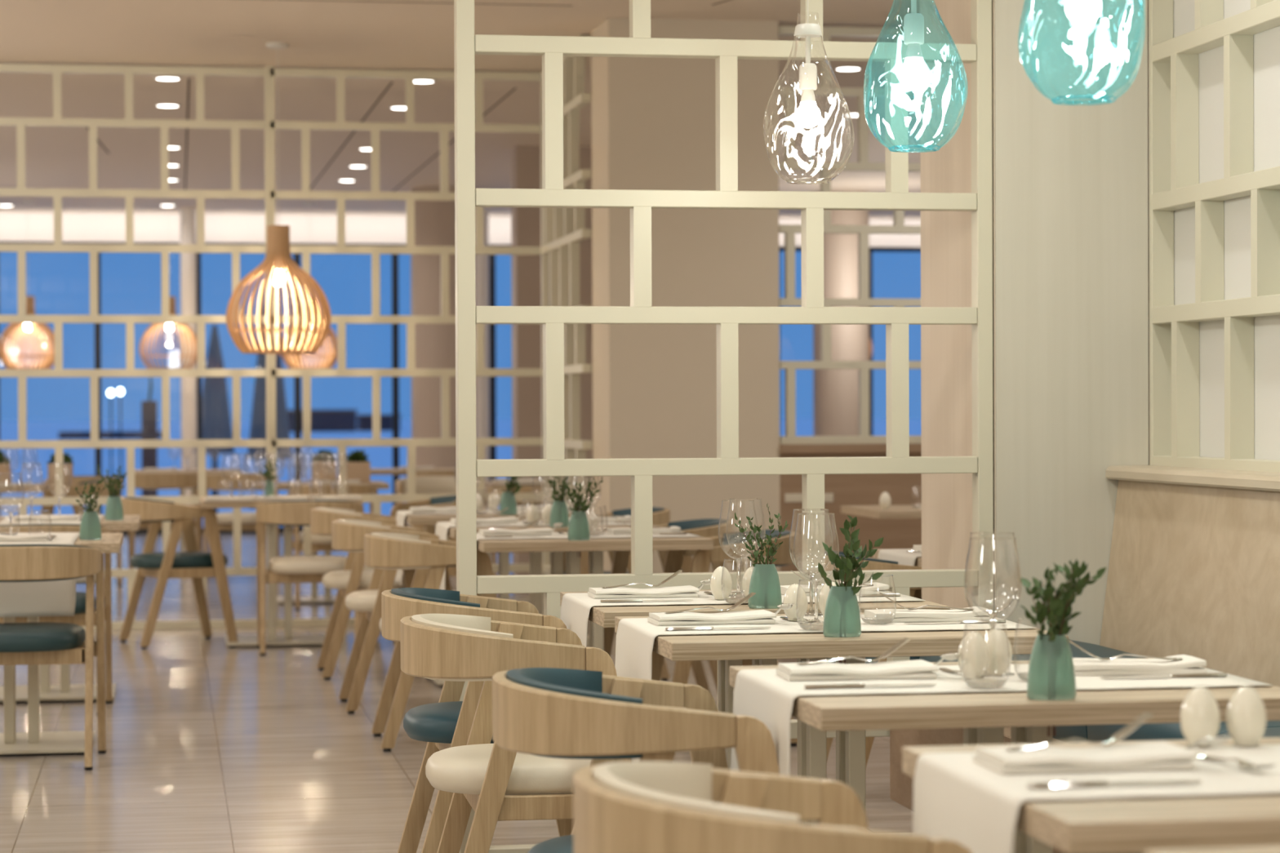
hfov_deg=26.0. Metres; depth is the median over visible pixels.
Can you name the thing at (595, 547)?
dining table
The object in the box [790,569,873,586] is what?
fork
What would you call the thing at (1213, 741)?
spoon
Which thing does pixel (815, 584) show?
wine glass
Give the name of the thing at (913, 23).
socket
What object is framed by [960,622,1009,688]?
tumbler
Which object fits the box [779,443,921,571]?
wall
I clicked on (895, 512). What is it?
dining table
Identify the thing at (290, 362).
pendant
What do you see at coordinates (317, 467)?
planter box
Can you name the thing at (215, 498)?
napkin
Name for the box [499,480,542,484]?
napkin
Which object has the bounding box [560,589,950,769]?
dining table
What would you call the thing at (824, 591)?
shaker
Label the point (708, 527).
armchair
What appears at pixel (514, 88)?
trim
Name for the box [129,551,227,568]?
seat cushion
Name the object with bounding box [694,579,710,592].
spoon
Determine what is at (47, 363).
pendant
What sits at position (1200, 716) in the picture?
shaker
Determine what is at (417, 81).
recessed light
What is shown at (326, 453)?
wine glass
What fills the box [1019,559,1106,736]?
greenery sprig
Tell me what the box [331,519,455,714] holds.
armchair
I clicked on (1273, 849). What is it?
dining table
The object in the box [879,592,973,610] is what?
fork
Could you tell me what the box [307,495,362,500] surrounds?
napkin
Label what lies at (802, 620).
fork
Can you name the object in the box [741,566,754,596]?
shaker
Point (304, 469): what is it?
wine glass
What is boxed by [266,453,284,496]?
wine glass
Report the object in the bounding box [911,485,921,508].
tumbler
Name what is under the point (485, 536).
knife
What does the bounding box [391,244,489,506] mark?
window
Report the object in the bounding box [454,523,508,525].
knife
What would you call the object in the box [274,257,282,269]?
socket
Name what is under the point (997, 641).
shaker
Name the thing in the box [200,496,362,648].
dining table
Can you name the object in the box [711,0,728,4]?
trim
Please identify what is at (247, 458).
wine glass
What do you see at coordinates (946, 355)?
wall
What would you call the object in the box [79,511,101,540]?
bud vase
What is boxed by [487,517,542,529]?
fork
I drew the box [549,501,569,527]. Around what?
bud vase
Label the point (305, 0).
trim
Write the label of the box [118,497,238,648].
armchair
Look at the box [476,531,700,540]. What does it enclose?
table runner
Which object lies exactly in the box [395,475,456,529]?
armchair
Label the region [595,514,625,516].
fork
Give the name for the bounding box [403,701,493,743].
seat cushion
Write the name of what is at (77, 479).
armchair
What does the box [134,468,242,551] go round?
dining table
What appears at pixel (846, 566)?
greenery sprig
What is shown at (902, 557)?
table runner
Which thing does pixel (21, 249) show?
lattice screen
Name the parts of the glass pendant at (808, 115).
bulb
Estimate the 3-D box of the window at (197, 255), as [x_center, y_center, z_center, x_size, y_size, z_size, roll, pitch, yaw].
[-3.857,-0.382,27.207,0.993,2.860,0.100,0,0,-10]
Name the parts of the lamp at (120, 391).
globe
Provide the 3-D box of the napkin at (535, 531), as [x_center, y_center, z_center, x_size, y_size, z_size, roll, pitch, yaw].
[-0.452,0.381,10.045,0.253,0.022,0.132,0,0,-10]
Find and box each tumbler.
[0,507,19,535]
[28,510,51,538]
[476,488,488,513]
[490,488,507,512]
[520,498,541,524]
[586,505,607,533]
[589,506,603,535]
[721,558,753,604]
[738,555,769,597]
[795,578,824,631]
[858,573,896,624]
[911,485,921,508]
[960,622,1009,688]
[1013,617,1057,681]
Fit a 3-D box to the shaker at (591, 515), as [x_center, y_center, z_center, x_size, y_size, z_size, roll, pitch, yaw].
[-0.181,0.350,10.161,0.053,0.080,0.053,0,0,-10]
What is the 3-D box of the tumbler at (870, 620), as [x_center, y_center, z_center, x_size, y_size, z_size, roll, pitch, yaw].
[0.500,0.364,5.849,0.079,0.102,0.079,0,0,-10]
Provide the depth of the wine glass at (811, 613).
6.10 m
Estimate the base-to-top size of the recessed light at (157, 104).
0.008 m
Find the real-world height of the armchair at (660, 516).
0.763 m
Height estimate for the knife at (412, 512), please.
0.006 m
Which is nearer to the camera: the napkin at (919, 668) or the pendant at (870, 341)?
the napkin at (919, 668)
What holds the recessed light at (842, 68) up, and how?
in the ceiling
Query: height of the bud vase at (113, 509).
0.101 m
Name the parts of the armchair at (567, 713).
leg, rail, leg, leg, leg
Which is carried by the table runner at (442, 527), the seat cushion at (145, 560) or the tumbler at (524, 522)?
the tumbler at (524, 522)
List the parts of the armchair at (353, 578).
leg, leg, rail, seat frame, leg, leg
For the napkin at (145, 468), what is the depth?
21.13 m
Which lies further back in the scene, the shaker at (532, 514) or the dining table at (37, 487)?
the dining table at (37, 487)
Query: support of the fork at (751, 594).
on the napkin at (759, 616)
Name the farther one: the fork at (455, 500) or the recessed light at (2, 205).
the recessed light at (2, 205)
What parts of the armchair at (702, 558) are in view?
leg, leg, leg, rail, leg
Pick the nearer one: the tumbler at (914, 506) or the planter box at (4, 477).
the tumbler at (914, 506)
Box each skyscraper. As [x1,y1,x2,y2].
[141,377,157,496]
[201,324,235,512]
[246,293,292,459]
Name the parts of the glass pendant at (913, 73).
bulb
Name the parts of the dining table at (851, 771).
post, post, post, post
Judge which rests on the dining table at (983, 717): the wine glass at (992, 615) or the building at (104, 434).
the wine glass at (992, 615)
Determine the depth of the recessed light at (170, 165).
21.57 m
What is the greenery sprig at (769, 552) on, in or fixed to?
in the bud vase at (764, 581)
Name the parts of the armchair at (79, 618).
seat frame, rail, leg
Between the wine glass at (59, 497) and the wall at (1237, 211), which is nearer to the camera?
the wall at (1237, 211)
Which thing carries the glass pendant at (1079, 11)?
hanging from the ceiling
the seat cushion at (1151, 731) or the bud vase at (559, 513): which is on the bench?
the seat cushion at (1151, 731)
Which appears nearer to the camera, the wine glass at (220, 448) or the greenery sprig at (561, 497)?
the greenery sprig at (561, 497)
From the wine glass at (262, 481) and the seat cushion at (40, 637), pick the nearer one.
the seat cushion at (40, 637)
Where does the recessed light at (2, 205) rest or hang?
in the ceiling
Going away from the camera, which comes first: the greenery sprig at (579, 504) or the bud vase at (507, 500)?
the greenery sprig at (579, 504)
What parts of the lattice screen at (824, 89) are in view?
rail, rail, rail, rail, rail, rail, rail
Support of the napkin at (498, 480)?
on the dining table at (487, 484)
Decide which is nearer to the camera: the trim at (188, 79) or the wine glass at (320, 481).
the wine glass at (320, 481)
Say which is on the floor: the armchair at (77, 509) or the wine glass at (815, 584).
the armchair at (77, 509)
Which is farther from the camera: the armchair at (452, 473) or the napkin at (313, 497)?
the armchair at (452, 473)
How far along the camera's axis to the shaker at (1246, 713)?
3.70 m
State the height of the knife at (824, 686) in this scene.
0.006 m
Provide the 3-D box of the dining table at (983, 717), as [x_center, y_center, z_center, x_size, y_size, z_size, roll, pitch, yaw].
[0.619,0.803,4.670,0.810,0.750,0.710,0,0,-10]
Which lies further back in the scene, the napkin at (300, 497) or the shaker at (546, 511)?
the napkin at (300, 497)
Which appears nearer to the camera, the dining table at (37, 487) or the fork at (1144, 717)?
the fork at (1144, 717)
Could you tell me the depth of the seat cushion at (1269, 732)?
5.42 m
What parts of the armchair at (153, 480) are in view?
leg, leg, rail, seat frame, leg, leg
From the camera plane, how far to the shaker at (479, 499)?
12.45 m
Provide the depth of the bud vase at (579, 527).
9.68 m
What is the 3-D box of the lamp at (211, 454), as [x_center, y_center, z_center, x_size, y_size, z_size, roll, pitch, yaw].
[-6.395,0.334,41.518,0.100,1.860,0.100,0,0,-10]
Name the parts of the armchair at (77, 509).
leg, leg, leg, rail, leg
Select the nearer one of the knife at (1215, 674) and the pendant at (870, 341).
the knife at (1215, 674)
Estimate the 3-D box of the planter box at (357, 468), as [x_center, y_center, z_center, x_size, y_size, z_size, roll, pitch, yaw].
[-1.779,0.246,17.503,0.159,0.215,0.172,0,0,-10]
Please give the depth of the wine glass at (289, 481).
17.62 m
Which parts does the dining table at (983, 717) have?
post, post, post, post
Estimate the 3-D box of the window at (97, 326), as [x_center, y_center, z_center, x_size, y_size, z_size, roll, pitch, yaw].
[-4.806,-0.378,27.045,0.993,2.860,0.100,0,0,-10]
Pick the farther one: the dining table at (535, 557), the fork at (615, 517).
the dining table at (535, 557)
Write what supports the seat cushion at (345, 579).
on the armchair at (353, 578)
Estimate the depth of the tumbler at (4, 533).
10.07 m
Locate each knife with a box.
[412,511,456,513]
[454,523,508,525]
[484,535,546,537]
[597,521,631,523]
[600,599,693,602]
[626,533,686,534]
[664,626,770,631]
[804,683,936,688]
[813,593,900,597]
[903,619,1005,623]
[1026,779,1201,789]
[1100,672,1226,679]
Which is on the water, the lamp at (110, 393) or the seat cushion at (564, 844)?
the lamp at (110, 393)
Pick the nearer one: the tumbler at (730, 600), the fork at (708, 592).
the tumbler at (730, 600)
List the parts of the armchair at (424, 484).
rail, leg, leg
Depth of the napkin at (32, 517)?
11.44 m
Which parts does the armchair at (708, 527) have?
leg, leg, rail, leg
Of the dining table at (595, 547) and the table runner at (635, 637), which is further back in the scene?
the dining table at (595, 547)
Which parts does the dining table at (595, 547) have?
post, post, post, post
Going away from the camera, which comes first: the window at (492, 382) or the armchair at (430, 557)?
the armchair at (430, 557)
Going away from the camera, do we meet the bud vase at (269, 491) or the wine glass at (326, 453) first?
the bud vase at (269, 491)
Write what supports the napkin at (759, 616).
on the table runner at (635, 637)
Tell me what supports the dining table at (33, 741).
on the floor
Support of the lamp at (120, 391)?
on the water
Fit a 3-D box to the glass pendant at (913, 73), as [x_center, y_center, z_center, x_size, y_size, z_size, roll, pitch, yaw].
[0.575,-1.266,5.852,0.217,1.366,0.207,0,0,-10]
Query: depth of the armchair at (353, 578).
12.49 m
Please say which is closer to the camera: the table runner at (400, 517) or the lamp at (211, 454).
the table runner at (400, 517)
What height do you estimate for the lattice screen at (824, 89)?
2.070 m
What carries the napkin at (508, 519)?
on the table runner at (442, 527)
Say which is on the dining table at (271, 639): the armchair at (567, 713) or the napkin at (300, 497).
the napkin at (300, 497)
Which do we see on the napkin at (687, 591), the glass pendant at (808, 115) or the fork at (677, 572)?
the fork at (677, 572)
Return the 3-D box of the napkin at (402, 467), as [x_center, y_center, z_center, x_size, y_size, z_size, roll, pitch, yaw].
[-1.718,0.316,21.419,0.253,0.022,0.132,0,0,-10]
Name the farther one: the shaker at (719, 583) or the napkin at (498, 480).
the napkin at (498, 480)
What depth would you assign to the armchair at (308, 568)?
13.73 m
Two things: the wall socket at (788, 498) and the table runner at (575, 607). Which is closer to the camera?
the table runner at (575, 607)
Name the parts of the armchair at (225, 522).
leg, rail, seat frame, leg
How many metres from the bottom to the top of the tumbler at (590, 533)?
0.102 m
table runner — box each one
[0,514,104,583]
[0,532,79,617]
[394,508,586,586]
[435,520,631,590]
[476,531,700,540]
[560,591,925,647]
[614,614,1036,761]
[730,663,1272,775]
[877,549,921,566]
[912,744,1279,852]
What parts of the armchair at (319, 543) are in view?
leg, leg, seat frame, rail, leg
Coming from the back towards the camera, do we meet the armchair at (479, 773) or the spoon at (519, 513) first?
the spoon at (519, 513)
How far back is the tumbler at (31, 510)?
9.82 m
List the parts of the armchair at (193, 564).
leg, rail, leg, seat frame, leg, leg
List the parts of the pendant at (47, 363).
pendant cord, bulb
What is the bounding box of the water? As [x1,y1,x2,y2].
[0,418,920,527]
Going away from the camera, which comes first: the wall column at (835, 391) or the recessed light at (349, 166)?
the recessed light at (349, 166)
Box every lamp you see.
[107,389,114,475]
[116,387,124,477]
[211,453,213,509]
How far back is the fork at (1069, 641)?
4.75 m
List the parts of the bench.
backrest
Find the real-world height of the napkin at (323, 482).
0.022 m
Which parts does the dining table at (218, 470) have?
post, post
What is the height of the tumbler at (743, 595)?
0.102 m
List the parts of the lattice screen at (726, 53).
post, rail, rail, rail, rail, rail, rail, rail, post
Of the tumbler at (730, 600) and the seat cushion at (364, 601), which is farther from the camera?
the seat cushion at (364, 601)
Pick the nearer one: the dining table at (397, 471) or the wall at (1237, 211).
the wall at (1237, 211)
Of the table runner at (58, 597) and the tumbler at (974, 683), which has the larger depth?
the table runner at (58, 597)
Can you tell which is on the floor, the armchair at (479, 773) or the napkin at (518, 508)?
the armchair at (479, 773)
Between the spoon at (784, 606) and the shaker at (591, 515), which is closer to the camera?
the spoon at (784, 606)
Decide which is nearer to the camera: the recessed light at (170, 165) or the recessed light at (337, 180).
the recessed light at (170, 165)
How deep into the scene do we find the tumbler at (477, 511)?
12.15 m
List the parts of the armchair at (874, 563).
leg, rail, leg, leg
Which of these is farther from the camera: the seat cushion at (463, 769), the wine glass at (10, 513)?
the wine glass at (10, 513)
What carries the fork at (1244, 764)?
on the table runner at (957, 798)
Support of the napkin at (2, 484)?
on the dining table at (37, 487)
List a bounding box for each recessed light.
[0,204,14,206]
[154,75,181,80]
[155,103,180,106]
[159,146,181,148]
[159,204,176,206]
[160,164,180,166]
[168,178,179,181]
[337,179,356,181]
[347,164,368,167]
[358,147,371,150]
[389,106,405,109]
[413,79,435,83]
[834,66,862,71]
[843,112,857,116]
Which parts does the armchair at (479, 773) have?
leg, rail, leg, seat frame, leg, leg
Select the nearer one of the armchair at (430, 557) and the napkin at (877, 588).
the napkin at (877, 588)
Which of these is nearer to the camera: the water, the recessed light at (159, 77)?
the recessed light at (159, 77)
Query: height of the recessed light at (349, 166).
0.008 m
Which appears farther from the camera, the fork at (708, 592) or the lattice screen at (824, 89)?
the lattice screen at (824, 89)
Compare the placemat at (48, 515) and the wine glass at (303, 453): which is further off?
the wine glass at (303, 453)
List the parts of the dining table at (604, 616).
post, post, post, post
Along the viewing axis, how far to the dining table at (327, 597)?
17.39 m
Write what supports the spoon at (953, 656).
on the table runner at (765, 695)
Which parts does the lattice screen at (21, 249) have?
rail, rail, rail, rail, rail, rail, rail, rail, rail, rail, post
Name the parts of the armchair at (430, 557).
leg, rail, leg, leg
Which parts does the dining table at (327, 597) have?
plate, post, post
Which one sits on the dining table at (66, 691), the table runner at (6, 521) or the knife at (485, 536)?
the table runner at (6, 521)
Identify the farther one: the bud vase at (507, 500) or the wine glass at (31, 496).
the bud vase at (507, 500)
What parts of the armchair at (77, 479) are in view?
rail, leg, leg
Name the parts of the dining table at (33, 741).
post, post, post, post, plate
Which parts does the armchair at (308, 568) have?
leg, leg, seat frame, rail, leg, leg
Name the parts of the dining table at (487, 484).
plate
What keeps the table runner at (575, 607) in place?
on the dining table at (604, 616)
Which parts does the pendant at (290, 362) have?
pendant cord, cord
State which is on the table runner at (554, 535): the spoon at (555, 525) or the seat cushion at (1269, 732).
the spoon at (555, 525)
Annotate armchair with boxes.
[0,524,112,715]
[0,544,106,770]
[40,479,112,580]
[42,475,123,586]
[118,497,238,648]
[128,471,202,568]
[203,472,279,556]
[255,500,364,655]
[288,483,377,610]
[310,506,416,679]
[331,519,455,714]
[364,532,497,751]
[377,494,484,644]
[381,587,573,852]
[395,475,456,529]
[400,613,631,852]
[415,469,456,476]
[484,484,542,598]
[492,667,779,852]
[563,506,670,681]
[573,761,971,852]
[603,518,733,693]
[652,529,797,746]
[824,550,921,768]
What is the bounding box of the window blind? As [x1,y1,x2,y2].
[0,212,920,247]
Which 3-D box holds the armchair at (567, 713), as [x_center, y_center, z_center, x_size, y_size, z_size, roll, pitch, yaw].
[0.024,0.798,4.719,0.547,0.763,0.545,0,0,-9]
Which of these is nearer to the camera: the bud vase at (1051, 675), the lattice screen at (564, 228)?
the bud vase at (1051, 675)
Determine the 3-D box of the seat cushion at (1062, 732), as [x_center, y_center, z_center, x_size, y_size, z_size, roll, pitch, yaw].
[1.177,0.650,6.530,0.505,0.134,0.697,0,0,-10]
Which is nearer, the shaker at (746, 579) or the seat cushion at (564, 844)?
the seat cushion at (564, 844)
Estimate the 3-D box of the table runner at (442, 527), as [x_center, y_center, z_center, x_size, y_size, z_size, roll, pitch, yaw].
[-0.401,0.542,11.083,0.827,0.314,0.449,0,0,-10]
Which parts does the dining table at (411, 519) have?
plate, post, post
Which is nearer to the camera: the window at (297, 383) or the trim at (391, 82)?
the trim at (391, 82)
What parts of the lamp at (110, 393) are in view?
globe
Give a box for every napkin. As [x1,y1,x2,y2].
[0,482,31,486]
[0,533,48,542]
[14,514,78,521]
[16,533,54,535]
[144,467,177,471]
[204,496,255,501]
[255,495,306,501]
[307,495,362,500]
[316,480,360,484]
[400,466,434,469]
[408,506,456,511]
[449,516,517,524]
[478,528,552,536]
[492,478,534,482]
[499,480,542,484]
[516,504,573,511]
[568,515,631,522]
[587,585,698,599]
[607,526,680,534]
[647,609,776,626]
[776,659,937,680]
[780,582,889,595]
[864,606,991,622]
[912,544,921,552]
[973,741,1197,774]
[1072,654,1207,675]
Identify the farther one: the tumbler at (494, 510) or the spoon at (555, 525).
the tumbler at (494, 510)
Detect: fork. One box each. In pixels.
[415,499,456,506]
[476,507,508,517]
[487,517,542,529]
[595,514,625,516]
[601,569,682,588]
[614,517,671,528]
[663,592,755,613]
[703,591,735,595]
[779,616,818,622]
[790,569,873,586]
[796,637,910,665]
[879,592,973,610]
[938,667,994,677]
[1004,712,1152,751]
[1066,639,1182,660]
[1195,751,1275,768]
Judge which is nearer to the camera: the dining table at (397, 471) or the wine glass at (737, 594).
the wine glass at (737, 594)
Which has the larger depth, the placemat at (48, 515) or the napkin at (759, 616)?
the placemat at (48, 515)
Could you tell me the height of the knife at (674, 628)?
0.006 m
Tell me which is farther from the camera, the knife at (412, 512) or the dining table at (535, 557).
the knife at (412, 512)
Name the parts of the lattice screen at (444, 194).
post, rail, rail, rail, rail, rail, rail, rail, rail, rail, rail, post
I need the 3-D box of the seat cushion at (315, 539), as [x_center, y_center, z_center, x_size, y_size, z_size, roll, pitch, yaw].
[-1.881,0.671,17.028,0.418,0.074,0.490,0,0,-10]
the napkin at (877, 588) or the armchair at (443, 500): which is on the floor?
the armchair at (443, 500)
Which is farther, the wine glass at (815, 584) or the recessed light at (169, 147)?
the recessed light at (169, 147)
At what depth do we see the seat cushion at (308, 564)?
13.73 m
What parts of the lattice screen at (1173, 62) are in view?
post, rail, rail, rail, rail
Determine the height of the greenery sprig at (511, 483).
0.283 m
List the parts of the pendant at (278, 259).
pendant cord, cord, bulb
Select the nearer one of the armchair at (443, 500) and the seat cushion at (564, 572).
the seat cushion at (564, 572)
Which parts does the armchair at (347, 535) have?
seat frame, leg, leg, rail, leg, leg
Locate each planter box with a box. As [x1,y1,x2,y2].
[0,450,11,483]
[46,450,74,484]
[311,448,337,482]
[346,448,370,482]
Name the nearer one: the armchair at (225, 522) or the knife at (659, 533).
the knife at (659, 533)
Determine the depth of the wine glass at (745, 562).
6.84 m
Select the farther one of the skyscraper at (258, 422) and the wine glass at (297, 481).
the skyscraper at (258, 422)
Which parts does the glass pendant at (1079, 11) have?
bulb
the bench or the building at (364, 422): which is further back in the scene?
the building at (364, 422)
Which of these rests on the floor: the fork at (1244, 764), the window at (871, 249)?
the window at (871, 249)
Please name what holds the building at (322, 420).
on the water
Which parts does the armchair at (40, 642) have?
seat frame, rail, leg, leg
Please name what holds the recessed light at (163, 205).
in the ceiling
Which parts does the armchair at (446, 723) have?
leg, seat frame, rail, leg, leg, leg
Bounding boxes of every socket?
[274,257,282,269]
[784,493,801,502]
[799,62,817,90]
[824,493,833,502]
[903,13,924,44]
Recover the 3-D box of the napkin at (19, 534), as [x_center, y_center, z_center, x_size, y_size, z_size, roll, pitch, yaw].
[-2.311,0.397,10.128,0.344,0.003,0.344,0,0,-10]
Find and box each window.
[0,241,93,515]
[93,242,180,534]
[195,243,293,533]
[293,243,393,533]
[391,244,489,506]
[488,244,511,481]
[778,246,801,435]
[869,247,920,435]
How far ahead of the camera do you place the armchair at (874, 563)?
8.43 m
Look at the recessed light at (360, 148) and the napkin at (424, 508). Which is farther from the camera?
the recessed light at (360, 148)
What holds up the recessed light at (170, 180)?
in the ceiling
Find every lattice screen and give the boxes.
[0,63,271,630]
[269,66,550,627]
[453,0,993,852]
[539,35,592,646]
[777,26,921,444]
[1148,0,1279,472]
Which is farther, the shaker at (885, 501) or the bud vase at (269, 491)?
the bud vase at (269, 491)
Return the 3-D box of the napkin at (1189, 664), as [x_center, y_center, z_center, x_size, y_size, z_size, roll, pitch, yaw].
[0.832,0.409,4.768,0.251,0.024,0.131,0,0,-7]
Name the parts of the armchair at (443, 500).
leg, leg, leg, rail, leg, seat frame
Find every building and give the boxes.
[58,431,161,439]
[287,409,357,431]
[355,414,401,431]
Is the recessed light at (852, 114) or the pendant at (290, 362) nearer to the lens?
the recessed light at (852, 114)
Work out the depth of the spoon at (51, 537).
9.84 m
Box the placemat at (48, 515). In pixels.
[0,514,81,518]
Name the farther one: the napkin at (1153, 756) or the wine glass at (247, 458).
the wine glass at (247, 458)
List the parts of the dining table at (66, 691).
post, post, plate, post, post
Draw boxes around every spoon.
[48,535,57,540]
[515,512,525,521]
[549,523,563,533]
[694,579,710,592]
[773,603,795,614]
[933,653,960,665]
[1185,736,1231,750]
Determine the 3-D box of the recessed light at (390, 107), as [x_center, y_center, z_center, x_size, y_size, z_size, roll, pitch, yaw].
[-1.506,-2.014,17.535,0.156,0.008,0.156,0,0,-10]
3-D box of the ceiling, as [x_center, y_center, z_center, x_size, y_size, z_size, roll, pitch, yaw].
[0.310,-2.046,13.025,13.000,0.100,29.600,0,0,-10]
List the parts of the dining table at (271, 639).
post, post, plate, post, post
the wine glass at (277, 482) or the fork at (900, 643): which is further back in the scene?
the wine glass at (277, 482)
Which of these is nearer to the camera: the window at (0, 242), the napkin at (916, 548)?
the napkin at (916, 548)
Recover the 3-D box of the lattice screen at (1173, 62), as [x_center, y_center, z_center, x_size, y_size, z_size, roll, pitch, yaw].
[2.200,-0.893,3.104,0.064,2.090,9.188,0,0,-10]
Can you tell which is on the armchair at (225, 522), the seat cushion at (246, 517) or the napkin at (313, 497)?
the seat cushion at (246, 517)
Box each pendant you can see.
[0,200,54,368]
[139,201,197,368]
[226,41,331,354]
[281,202,337,368]
[763,0,853,184]
[863,0,968,152]
[869,337,872,359]
[1017,0,1145,105]
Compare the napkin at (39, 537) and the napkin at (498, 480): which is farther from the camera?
the napkin at (498, 480)
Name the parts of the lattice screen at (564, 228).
rail, rail, rail, rail, rail, rail, rail, rail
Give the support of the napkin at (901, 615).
on the table runner at (635, 637)
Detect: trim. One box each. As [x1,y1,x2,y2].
[86,127,110,153]
[184,78,190,189]
[305,0,573,5]
[310,81,393,189]
[391,87,516,191]
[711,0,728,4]
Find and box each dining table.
[0,483,48,493]
[0,515,140,703]
[0,533,123,755]
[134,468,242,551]
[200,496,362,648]
[253,480,389,604]
[370,467,455,475]
[396,510,595,687]
[435,521,662,614]
[476,536,713,650]
[484,481,592,602]
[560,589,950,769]
[614,612,1068,825]
[728,657,1279,852]
[840,504,921,519]
[872,548,921,566]
[902,737,1279,852]
[1144,845,1279,852]
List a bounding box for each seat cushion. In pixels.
[0,622,85,652]
[74,591,96,614]
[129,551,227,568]
[215,511,256,524]
[268,555,346,573]
[298,531,331,543]
[322,569,406,589]
[345,589,455,612]
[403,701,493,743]
[425,743,591,795]
[527,835,573,852]
[563,571,628,574]
[826,656,919,663]
[919,640,1146,662]
[1052,724,1088,742]
[1086,720,1279,742]
[1216,727,1279,738]
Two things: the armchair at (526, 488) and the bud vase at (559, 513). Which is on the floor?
the armchair at (526, 488)
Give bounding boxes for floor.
[0,533,912,852]
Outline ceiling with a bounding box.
[0,0,920,219]
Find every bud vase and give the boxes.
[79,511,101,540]
[104,496,123,520]
[264,480,274,496]
[499,491,516,515]
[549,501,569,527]
[568,511,590,540]
[747,564,782,608]
[822,586,861,637]
[1026,634,1075,700]
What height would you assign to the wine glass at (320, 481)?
0.232 m
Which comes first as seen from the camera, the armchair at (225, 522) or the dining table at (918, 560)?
the dining table at (918, 560)
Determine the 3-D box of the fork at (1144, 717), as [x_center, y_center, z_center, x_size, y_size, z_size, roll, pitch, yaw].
[0.560,0.391,3.547,0.203,0.040,0.024,0,0,-19]
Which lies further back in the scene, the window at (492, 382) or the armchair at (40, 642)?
the window at (492, 382)
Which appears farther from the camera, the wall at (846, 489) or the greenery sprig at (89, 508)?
the wall at (846, 489)
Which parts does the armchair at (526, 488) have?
leg, rail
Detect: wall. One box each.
[511,145,592,574]
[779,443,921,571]
[920,0,1149,617]
[994,0,1148,645]
[1173,0,1279,460]
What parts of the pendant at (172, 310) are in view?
pendant cord, bulb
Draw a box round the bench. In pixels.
[889,465,1279,852]
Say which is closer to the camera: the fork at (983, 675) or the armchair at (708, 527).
the fork at (983, 675)
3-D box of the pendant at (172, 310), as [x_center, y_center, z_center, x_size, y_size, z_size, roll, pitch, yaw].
[-4.314,-1.292,25.430,0.542,1.534,0.542,0,0,-10]
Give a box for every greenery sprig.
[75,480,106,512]
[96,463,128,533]
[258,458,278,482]
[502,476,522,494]
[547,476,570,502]
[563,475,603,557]
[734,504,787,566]
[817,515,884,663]
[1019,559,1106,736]
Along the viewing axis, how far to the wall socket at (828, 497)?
13.75 m
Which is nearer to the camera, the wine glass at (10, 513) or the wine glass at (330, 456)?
the wine glass at (10, 513)
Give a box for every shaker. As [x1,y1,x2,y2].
[476,492,483,509]
[487,493,499,511]
[525,504,539,522]
[542,503,551,524]
[586,511,597,530]
[710,566,732,599]
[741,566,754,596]
[782,583,808,621]
[818,581,835,617]
[879,491,891,509]
[957,631,989,679]
[984,627,1012,675]
[1179,686,1220,747]
[1226,685,1266,746]
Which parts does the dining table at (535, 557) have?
post, post, post, post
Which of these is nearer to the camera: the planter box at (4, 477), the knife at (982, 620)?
the knife at (982, 620)
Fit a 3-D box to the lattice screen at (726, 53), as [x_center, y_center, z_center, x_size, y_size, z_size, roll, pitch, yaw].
[0.235,-0.399,7.474,1.464,3.120,0.062,0,0,-10]
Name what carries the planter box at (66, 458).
on the dining table at (37, 487)
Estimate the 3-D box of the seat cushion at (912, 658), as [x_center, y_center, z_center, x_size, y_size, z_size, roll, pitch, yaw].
[0.826,0.716,8.686,0.490,0.074,0.418,0,0,-10]
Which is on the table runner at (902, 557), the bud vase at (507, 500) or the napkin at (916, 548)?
the napkin at (916, 548)
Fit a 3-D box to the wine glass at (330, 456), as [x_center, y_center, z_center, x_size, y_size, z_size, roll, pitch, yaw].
[-1.585,0.255,14.562,0.097,0.232,0.097,0,0,-10]
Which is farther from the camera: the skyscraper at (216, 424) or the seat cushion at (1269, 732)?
the skyscraper at (216, 424)
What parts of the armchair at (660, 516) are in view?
leg, leg, leg, rail, leg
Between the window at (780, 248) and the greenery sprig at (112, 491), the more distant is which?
the window at (780, 248)
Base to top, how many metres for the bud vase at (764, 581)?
0.101 m
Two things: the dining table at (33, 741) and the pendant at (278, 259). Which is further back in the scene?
the pendant at (278, 259)
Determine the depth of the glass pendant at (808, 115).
6.69 m
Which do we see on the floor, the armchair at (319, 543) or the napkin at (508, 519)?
the armchair at (319, 543)
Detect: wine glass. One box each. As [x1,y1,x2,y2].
[0,472,24,535]
[19,462,43,515]
[47,462,71,515]
[181,453,193,470]
[207,448,220,470]
[221,453,239,497]
[230,457,248,497]
[242,453,262,496]
[253,453,271,496]
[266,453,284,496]
[276,457,285,484]
[281,447,297,482]
[288,453,306,496]
[297,448,312,483]
[300,453,319,498]
[311,453,329,496]
[322,453,341,496]
[328,456,346,495]
[531,477,555,523]
[718,499,758,597]
[726,497,765,593]
[788,508,832,616]
[793,512,839,623]
[964,531,1019,664]
[964,537,1021,676]
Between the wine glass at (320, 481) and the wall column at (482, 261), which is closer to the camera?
the wine glass at (320, 481)
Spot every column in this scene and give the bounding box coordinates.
[180,207,197,505]
[410,186,475,467]
[475,209,489,509]
[591,17,780,656]
[813,190,869,435]

